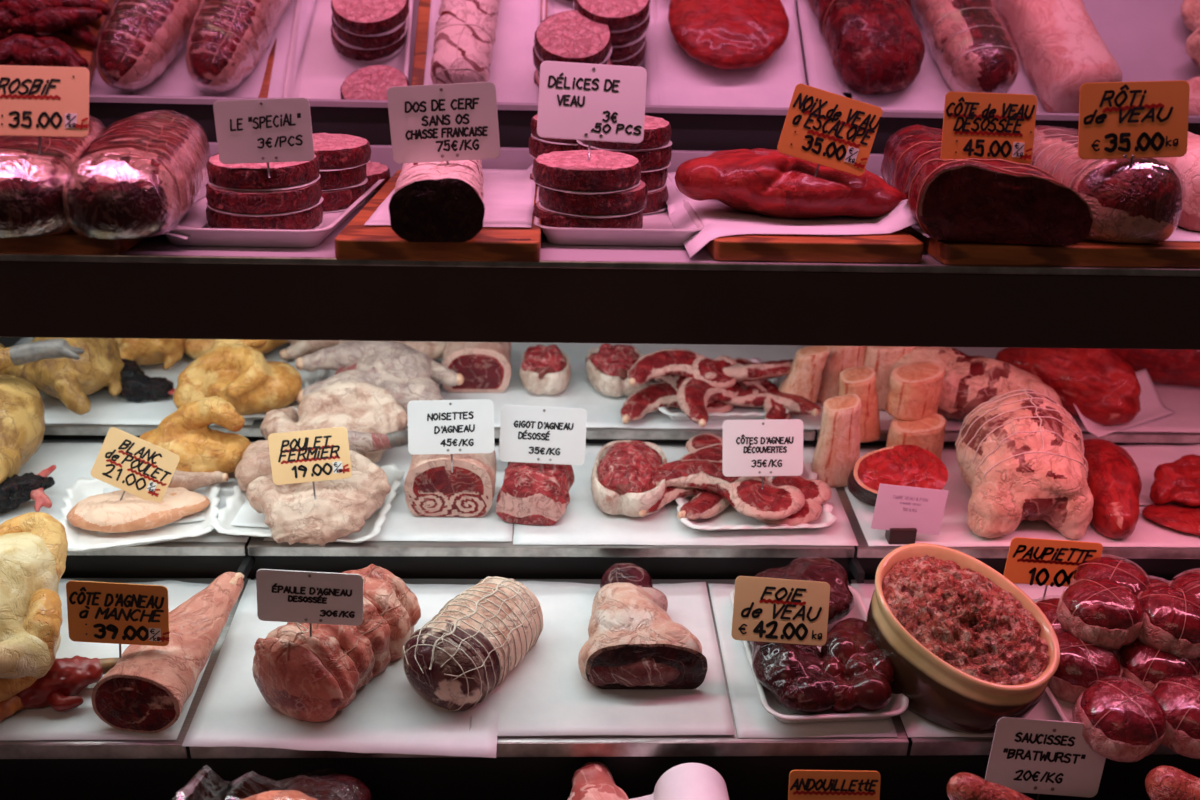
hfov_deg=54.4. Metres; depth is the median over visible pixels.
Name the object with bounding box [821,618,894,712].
liver
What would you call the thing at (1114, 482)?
meat
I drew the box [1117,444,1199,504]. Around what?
paper sheet
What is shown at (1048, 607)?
paupiette
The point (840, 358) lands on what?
bone
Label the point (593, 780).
pork shank
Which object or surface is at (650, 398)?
lamb chop
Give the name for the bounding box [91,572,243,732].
leg of lamb
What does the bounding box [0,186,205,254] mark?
cutting board
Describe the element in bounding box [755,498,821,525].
lamb chop
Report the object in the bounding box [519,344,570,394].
lamb
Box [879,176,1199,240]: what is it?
paper sheet
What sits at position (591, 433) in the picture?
steel shelf
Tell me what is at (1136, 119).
price tag
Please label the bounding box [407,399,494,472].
price tag
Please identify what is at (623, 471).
lamb
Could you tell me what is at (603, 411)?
paper sheet
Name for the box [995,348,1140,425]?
joint
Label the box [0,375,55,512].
chicken
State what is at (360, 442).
stump
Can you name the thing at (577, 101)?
price tag
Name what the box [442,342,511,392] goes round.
roll
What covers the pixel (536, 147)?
patty
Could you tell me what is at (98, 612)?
price tag
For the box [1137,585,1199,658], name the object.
paupiette
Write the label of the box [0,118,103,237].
beef roast
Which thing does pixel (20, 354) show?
guinea claw
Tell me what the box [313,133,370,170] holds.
patty
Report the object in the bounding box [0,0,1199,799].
display case
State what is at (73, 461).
paper sheet
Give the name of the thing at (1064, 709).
serving tray
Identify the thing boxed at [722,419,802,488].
price tag
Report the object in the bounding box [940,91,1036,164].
price tag
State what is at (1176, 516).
red escalope
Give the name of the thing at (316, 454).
price tag
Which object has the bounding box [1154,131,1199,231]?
pale roast
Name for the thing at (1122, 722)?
paupiette
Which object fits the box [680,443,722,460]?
lamb chop
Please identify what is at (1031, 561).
price tag
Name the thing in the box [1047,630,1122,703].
paupiette
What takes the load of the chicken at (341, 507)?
on the liner at (246, 516)
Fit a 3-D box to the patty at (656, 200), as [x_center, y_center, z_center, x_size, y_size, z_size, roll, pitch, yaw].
[0.023,-0.230,1.301,0.108,0.030,0.108,10,21,25]
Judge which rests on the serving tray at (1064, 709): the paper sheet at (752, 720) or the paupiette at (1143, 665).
the paupiette at (1143, 665)
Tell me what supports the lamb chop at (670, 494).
on the plate at (730, 519)
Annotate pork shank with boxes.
[567,762,628,799]
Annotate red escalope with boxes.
[1142,503,1199,535]
[1150,454,1199,506]
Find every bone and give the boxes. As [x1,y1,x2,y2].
[778,346,830,413]
[812,394,860,486]
[817,346,865,403]
[838,366,879,441]
[863,346,914,410]
[886,413,945,459]
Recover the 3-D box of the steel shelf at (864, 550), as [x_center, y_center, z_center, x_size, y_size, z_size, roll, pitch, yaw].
[0.786,0.128,1.495,0.979,0.047,0.245,0,19,-2]
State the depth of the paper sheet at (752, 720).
1.18 m
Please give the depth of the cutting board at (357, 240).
1.03 m
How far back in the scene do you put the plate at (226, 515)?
1.36 m
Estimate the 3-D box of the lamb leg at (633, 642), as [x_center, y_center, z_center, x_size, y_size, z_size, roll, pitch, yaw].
[0.031,0.241,1.261,0.131,0.072,0.185,-3,19,-13]
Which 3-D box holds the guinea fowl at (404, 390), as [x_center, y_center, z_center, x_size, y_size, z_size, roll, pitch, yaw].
[-0.303,-0.014,1.571,0.197,0.059,0.082,5,19,9]
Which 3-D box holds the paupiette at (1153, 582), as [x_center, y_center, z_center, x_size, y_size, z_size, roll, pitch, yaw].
[0.618,0.234,1.310,0.087,0.058,0.083,-5,20,-18]
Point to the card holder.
(904, 512)
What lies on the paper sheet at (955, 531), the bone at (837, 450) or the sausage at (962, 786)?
the bone at (837, 450)
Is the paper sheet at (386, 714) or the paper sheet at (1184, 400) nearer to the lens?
the paper sheet at (386, 714)
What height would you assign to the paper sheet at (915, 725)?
0.037 m
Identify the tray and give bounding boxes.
[164,175,383,247]
[513,446,858,545]
[534,176,703,245]
[730,585,908,722]
[1032,599,1118,721]
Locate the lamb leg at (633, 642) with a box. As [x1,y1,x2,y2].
[578,563,707,688]
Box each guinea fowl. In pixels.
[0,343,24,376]
[296,341,431,378]
[296,370,442,413]
[334,357,463,386]
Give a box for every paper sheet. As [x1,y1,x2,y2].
[0,443,248,541]
[0,579,213,740]
[14,337,290,424]
[163,172,208,238]
[182,580,500,757]
[263,445,512,540]
[294,342,822,428]
[364,164,535,227]
[469,581,734,735]
[666,172,917,257]
[708,583,897,737]
[844,448,1199,547]
[850,584,1067,736]
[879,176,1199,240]
[879,347,1199,432]
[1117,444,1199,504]
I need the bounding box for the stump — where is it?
[347,430,407,453]
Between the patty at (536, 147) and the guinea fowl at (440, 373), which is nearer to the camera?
the patty at (536, 147)
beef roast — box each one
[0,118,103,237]
[63,112,208,239]
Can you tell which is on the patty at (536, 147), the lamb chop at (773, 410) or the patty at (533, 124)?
the patty at (533, 124)
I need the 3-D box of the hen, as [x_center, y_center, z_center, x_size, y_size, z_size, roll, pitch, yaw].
[-0.646,-0.083,1.677,0.133,0.105,0.232,0,19,-3]
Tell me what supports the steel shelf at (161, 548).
attached to the display case
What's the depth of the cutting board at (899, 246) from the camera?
1.06 m
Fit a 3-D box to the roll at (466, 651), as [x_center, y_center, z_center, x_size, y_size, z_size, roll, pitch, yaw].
[-0.131,0.249,1.214,0.100,0.089,0.162,11,21,27]
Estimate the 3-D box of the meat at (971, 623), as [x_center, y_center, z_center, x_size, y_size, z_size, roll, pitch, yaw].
[0.372,0.221,1.194,0.123,0.071,0.169,-13,24,-37]
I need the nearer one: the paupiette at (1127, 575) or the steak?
the paupiette at (1127, 575)
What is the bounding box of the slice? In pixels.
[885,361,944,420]
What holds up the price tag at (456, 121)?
on the meat roast at (430, 201)
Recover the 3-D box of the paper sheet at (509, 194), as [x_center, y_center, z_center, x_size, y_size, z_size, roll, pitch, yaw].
[-0.148,-0.230,1.265,0.155,0.014,0.388,0,19,-2]
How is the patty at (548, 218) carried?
on the serving tray at (658, 229)
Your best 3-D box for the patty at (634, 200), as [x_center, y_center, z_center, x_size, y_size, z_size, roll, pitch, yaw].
[-0.008,-0.205,1.156,0.108,0.030,0.107,-6,20,-21]
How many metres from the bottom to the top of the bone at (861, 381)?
0.096 m
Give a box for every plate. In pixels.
[58,478,219,552]
[211,463,404,542]
[241,359,325,419]
[289,359,441,410]
[651,357,788,420]
[675,458,836,530]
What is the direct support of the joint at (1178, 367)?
on the paper sheet at (1184, 400)
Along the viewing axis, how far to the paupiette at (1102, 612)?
1.21 m
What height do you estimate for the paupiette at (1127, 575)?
0.058 m
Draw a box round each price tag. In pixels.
[0,65,89,155]
[66,580,169,658]
[91,427,179,502]
[213,98,313,177]
[256,569,362,636]
[268,427,351,499]
[387,82,499,164]
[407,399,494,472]
[499,405,586,471]
[537,61,646,159]
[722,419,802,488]
[731,576,829,645]
[777,84,882,177]
[788,770,880,799]
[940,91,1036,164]
[985,717,1105,799]
[1003,537,1102,599]
[1078,80,1189,168]
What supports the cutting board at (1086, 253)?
on the shelf at (155, 249)
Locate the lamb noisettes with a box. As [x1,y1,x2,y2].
[404,449,495,516]
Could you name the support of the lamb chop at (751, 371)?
on the lamb chop at (693, 395)
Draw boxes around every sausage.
[947,772,1032,799]
[1145,765,1199,799]
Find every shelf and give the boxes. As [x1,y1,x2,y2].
[0,192,1199,276]
[0,337,294,436]
[0,578,250,758]
[42,440,254,555]
[189,578,908,757]
[248,443,854,557]
[403,426,814,439]
[816,429,1199,442]
[835,446,1199,558]
[851,580,1176,755]
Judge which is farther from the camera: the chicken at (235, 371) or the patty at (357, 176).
the chicken at (235, 371)
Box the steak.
[847,445,947,505]
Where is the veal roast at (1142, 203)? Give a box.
[1030,127,1181,242]
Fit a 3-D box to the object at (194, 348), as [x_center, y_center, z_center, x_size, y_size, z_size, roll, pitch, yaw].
[-0.531,-0.085,1.719,0.175,0.050,0.088,-4,20,-14]
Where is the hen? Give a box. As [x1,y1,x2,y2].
[115,338,185,401]
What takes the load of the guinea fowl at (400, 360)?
on the guinea fowl at (404, 390)
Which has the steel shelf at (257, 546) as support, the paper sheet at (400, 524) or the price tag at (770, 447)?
the paper sheet at (400, 524)
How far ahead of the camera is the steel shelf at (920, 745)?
1.16 m
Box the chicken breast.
[67,487,209,532]
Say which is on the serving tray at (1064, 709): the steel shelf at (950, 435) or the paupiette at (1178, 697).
the paupiette at (1178, 697)
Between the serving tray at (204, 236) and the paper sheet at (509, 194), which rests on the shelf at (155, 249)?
the serving tray at (204, 236)
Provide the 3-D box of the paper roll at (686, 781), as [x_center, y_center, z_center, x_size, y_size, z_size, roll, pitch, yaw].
[0.063,0.390,1.089,0.126,0.048,0.100,0,19,-2]
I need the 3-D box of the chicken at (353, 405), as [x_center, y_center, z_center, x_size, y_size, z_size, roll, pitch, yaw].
[-0.337,0.035,1.476,0.187,0.094,0.136,-2,19,-9]
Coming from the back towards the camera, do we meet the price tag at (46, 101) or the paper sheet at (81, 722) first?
the paper sheet at (81, 722)
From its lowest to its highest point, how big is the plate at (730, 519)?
0.036 m
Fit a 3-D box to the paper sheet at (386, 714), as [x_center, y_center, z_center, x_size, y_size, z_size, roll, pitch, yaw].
[-0.254,0.276,1.238,0.300,0.044,0.279,0,19,-2]
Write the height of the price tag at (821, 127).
0.103 m
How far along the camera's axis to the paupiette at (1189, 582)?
1.25 m
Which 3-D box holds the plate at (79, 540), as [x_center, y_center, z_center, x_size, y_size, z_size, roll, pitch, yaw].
[-0.541,0.129,1.376,0.178,0.039,0.167,-4,20,-16]
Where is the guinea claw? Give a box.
[0,338,84,368]
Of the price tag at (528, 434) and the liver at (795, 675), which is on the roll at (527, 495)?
the price tag at (528, 434)
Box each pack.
[172,765,357,799]
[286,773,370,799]
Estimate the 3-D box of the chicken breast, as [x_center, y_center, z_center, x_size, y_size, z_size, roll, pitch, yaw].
[-0.538,0.126,1.362,0.155,0.033,0.086,-8,21,-26]
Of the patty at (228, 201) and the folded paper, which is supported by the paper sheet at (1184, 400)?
the folded paper
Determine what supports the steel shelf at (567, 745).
attached to the display case
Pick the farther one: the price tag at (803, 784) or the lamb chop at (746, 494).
the lamb chop at (746, 494)
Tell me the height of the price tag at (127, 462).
0.117 m
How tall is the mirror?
0.412 m
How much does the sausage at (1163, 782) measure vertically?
0.060 m
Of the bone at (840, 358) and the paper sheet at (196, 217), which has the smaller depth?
the paper sheet at (196, 217)
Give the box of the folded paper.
[1073,369,1174,436]
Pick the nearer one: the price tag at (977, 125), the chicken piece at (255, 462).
the price tag at (977, 125)
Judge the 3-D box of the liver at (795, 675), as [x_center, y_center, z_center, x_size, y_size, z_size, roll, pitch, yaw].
[0.196,0.275,1.203,0.080,0.055,0.129,-6,20,-21]
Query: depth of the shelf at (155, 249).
1.06 m
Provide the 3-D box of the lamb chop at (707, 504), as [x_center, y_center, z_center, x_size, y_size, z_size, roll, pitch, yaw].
[0.137,0.106,1.450,0.069,0.035,0.162,4,19,8]
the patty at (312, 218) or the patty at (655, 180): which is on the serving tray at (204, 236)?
the patty at (312, 218)
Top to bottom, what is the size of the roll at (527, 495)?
0.073 m
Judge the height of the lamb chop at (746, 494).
0.041 m
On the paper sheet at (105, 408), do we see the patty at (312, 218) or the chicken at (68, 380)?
the chicken at (68, 380)
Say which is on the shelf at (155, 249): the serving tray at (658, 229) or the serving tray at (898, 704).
the serving tray at (658, 229)
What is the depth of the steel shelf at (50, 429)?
1.54 m
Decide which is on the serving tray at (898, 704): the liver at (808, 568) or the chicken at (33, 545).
the liver at (808, 568)
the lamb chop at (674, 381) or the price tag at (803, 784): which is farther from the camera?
the lamb chop at (674, 381)
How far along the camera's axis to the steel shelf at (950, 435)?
1.59 m
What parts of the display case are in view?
rail, panel, panel, panel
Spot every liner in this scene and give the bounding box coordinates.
[97,484,219,532]
[231,499,268,527]
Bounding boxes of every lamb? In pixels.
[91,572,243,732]
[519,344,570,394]
[585,343,651,396]
[591,440,666,516]
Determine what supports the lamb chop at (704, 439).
on the plate at (730, 519)
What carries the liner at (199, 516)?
on the plate at (79, 540)
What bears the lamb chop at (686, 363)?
on the lamb chop at (751, 371)
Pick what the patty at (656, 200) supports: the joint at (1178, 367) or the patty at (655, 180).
the patty at (655, 180)
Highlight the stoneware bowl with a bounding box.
[866,543,1059,733]
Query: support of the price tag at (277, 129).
on the patty at (284, 175)
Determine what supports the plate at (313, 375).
on the paper sheet at (603, 411)
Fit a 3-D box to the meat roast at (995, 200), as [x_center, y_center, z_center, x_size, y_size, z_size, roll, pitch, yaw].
[0.379,-0.233,1.206,0.161,0.078,0.405,3,19,4]
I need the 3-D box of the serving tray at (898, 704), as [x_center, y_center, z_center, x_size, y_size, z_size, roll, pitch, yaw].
[0.229,0.269,1.252,0.150,0.047,0.221,0,19,-5]
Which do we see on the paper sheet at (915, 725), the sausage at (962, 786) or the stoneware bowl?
the stoneware bowl
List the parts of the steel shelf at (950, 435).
shelf plate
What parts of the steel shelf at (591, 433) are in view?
shelf plate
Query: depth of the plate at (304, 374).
1.65 m
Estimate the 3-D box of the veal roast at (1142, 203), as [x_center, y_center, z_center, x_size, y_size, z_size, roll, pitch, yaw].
[0.505,-0.240,1.234,0.108,0.078,0.395,3,19,6]
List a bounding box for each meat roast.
[389,159,484,241]
[881,124,1092,245]
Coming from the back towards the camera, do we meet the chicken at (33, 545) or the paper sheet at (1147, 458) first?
the paper sheet at (1147, 458)
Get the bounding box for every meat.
[883,554,1048,684]
[1083,438,1141,538]
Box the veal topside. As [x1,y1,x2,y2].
[675,148,907,218]
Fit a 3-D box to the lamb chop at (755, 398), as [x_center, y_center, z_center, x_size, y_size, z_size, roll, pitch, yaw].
[0.227,0.001,1.603,0.164,0.026,0.068,9,20,22]
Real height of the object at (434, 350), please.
0.044 m
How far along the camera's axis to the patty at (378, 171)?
1.36 m
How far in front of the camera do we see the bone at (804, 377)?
1.59 m
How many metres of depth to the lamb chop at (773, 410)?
1.59 m
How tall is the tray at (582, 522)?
0.034 m
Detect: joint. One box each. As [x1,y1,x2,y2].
[892,347,1062,420]
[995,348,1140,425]
[1113,349,1199,386]
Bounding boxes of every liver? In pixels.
[747,641,835,714]
[754,555,853,624]
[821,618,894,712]
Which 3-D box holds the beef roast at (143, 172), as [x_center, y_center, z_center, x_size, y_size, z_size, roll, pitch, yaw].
[-0.455,-0.242,1.174,0.118,0.080,0.460,-3,19,-13]
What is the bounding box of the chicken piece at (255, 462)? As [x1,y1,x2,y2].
[235,440,271,491]
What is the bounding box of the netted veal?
[955,389,1093,538]
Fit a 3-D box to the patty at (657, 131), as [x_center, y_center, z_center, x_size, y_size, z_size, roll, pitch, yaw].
[0.026,-0.293,1.272,0.105,0.029,0.106,9,20,22]
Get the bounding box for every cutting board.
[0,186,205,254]
[334,170,541,261]
[705,229,922,262]
[903,226,1199,267]
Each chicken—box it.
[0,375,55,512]
[0,512,118,721]
[19,337,123,414]
[139,396,250,472]
[173,339,301,414]
[246,450,390,545]
[260,380,407,463]
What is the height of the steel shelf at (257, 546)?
0.047 m
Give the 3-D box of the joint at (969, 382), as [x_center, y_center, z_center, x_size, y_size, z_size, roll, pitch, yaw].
[0.512,-0.016,1.590,0.273,0.107,0.103,10,21,23]
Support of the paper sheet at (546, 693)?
on the steel shelf at (567, 745)
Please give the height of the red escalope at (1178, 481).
0.050 m
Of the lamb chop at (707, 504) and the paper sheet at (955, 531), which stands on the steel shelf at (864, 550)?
the paper sheet at (955, 531)
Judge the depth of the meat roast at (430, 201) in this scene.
1.00 m
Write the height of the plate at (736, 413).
0.041 m
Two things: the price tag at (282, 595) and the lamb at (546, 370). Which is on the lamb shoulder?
the price tag at (282, 595)
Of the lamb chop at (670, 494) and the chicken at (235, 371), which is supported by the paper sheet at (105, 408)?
the chicken at (235, 371)
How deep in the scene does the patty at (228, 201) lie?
1.09 m
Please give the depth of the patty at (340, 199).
1.24 m
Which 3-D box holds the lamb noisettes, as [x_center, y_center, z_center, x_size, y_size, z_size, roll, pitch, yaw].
[-0.179,0.088,1.412,0.106,0.086,0.088,1,19,-2]
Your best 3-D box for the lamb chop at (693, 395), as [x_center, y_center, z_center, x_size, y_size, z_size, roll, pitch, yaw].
[0.144,-0.010,1.577,0.069,0.036,0.173,11,21,26]
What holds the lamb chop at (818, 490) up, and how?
on the plate at (730, 519)
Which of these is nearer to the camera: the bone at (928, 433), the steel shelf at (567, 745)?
the steel shelf at (567, 745)
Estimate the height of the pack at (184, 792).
0.106 m
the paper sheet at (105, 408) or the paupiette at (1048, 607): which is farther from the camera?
the paper sheet at (105, 408)
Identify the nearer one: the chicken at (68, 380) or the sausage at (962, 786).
the sausage at (962, 786)
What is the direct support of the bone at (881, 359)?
on the paper sheet at (1184, 400)
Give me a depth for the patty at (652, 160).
1.25 m
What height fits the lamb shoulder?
0.106 m
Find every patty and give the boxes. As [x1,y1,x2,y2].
[206,153,319,190]
[206,180,322,215]
[206,202,323,229]
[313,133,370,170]
[319,164,367,190]
[322,184,364,212]
[364,162,389,191]
[529,136,593,158]
[530,114,577,144]
[532,149,640,193]
[533,201,642,232]
[538,180,647,217]
[576,115,671,150]
[578,143,671,171]
[640,168,667,192]
[643,186,668,213]
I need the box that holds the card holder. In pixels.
[871,484,948,543]
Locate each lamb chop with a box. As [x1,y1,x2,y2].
[620,382,733,423]
[627,348,736,388]
[631,357,713,403]
[638,487,706,516]
[654,459,804,519]
[677,377,743,426]
[677,491,729,519]
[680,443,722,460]
[686,433,767,482]
[705,359,793,381]
[724,389,821,416]
[734,358,790,419]
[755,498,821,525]
[764,476,831,504]
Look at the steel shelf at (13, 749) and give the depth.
1.12 m
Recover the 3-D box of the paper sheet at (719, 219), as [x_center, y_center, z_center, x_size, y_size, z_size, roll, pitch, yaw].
[0.184,-0.218,1.257,0.220,0.042,0.436,0,19,-2]
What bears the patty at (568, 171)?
on the patty at (634, 200)
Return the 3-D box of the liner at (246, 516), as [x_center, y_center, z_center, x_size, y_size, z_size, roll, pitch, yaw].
[-0.357,0.118,1.416,0.150,0.021,0.134,2,19,3]
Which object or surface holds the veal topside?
on the paper sheet at (719, 219)
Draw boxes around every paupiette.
[1036,598,1062,631]
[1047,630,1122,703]
[1057,578,1143,648]
[1070,557,1149,596]
[1072,679,1165,761]
[1115,638,1199,694]
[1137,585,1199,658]
[1148,579,1168,587]
[1150,676,1199,758]
[1168,571,1199,600]
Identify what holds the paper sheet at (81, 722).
on the steel shelf at (13, 749)
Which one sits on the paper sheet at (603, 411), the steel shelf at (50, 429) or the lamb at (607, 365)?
the lamb at (607, 365)
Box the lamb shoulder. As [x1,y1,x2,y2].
[252,564,420,721]
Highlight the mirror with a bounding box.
[0,0,1199,122]
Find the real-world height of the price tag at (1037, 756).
0.115 m
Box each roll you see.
[402,576,542,710]
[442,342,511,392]
[496,462,574,525]
[629,763,728,799]
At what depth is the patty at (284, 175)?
1.09 m

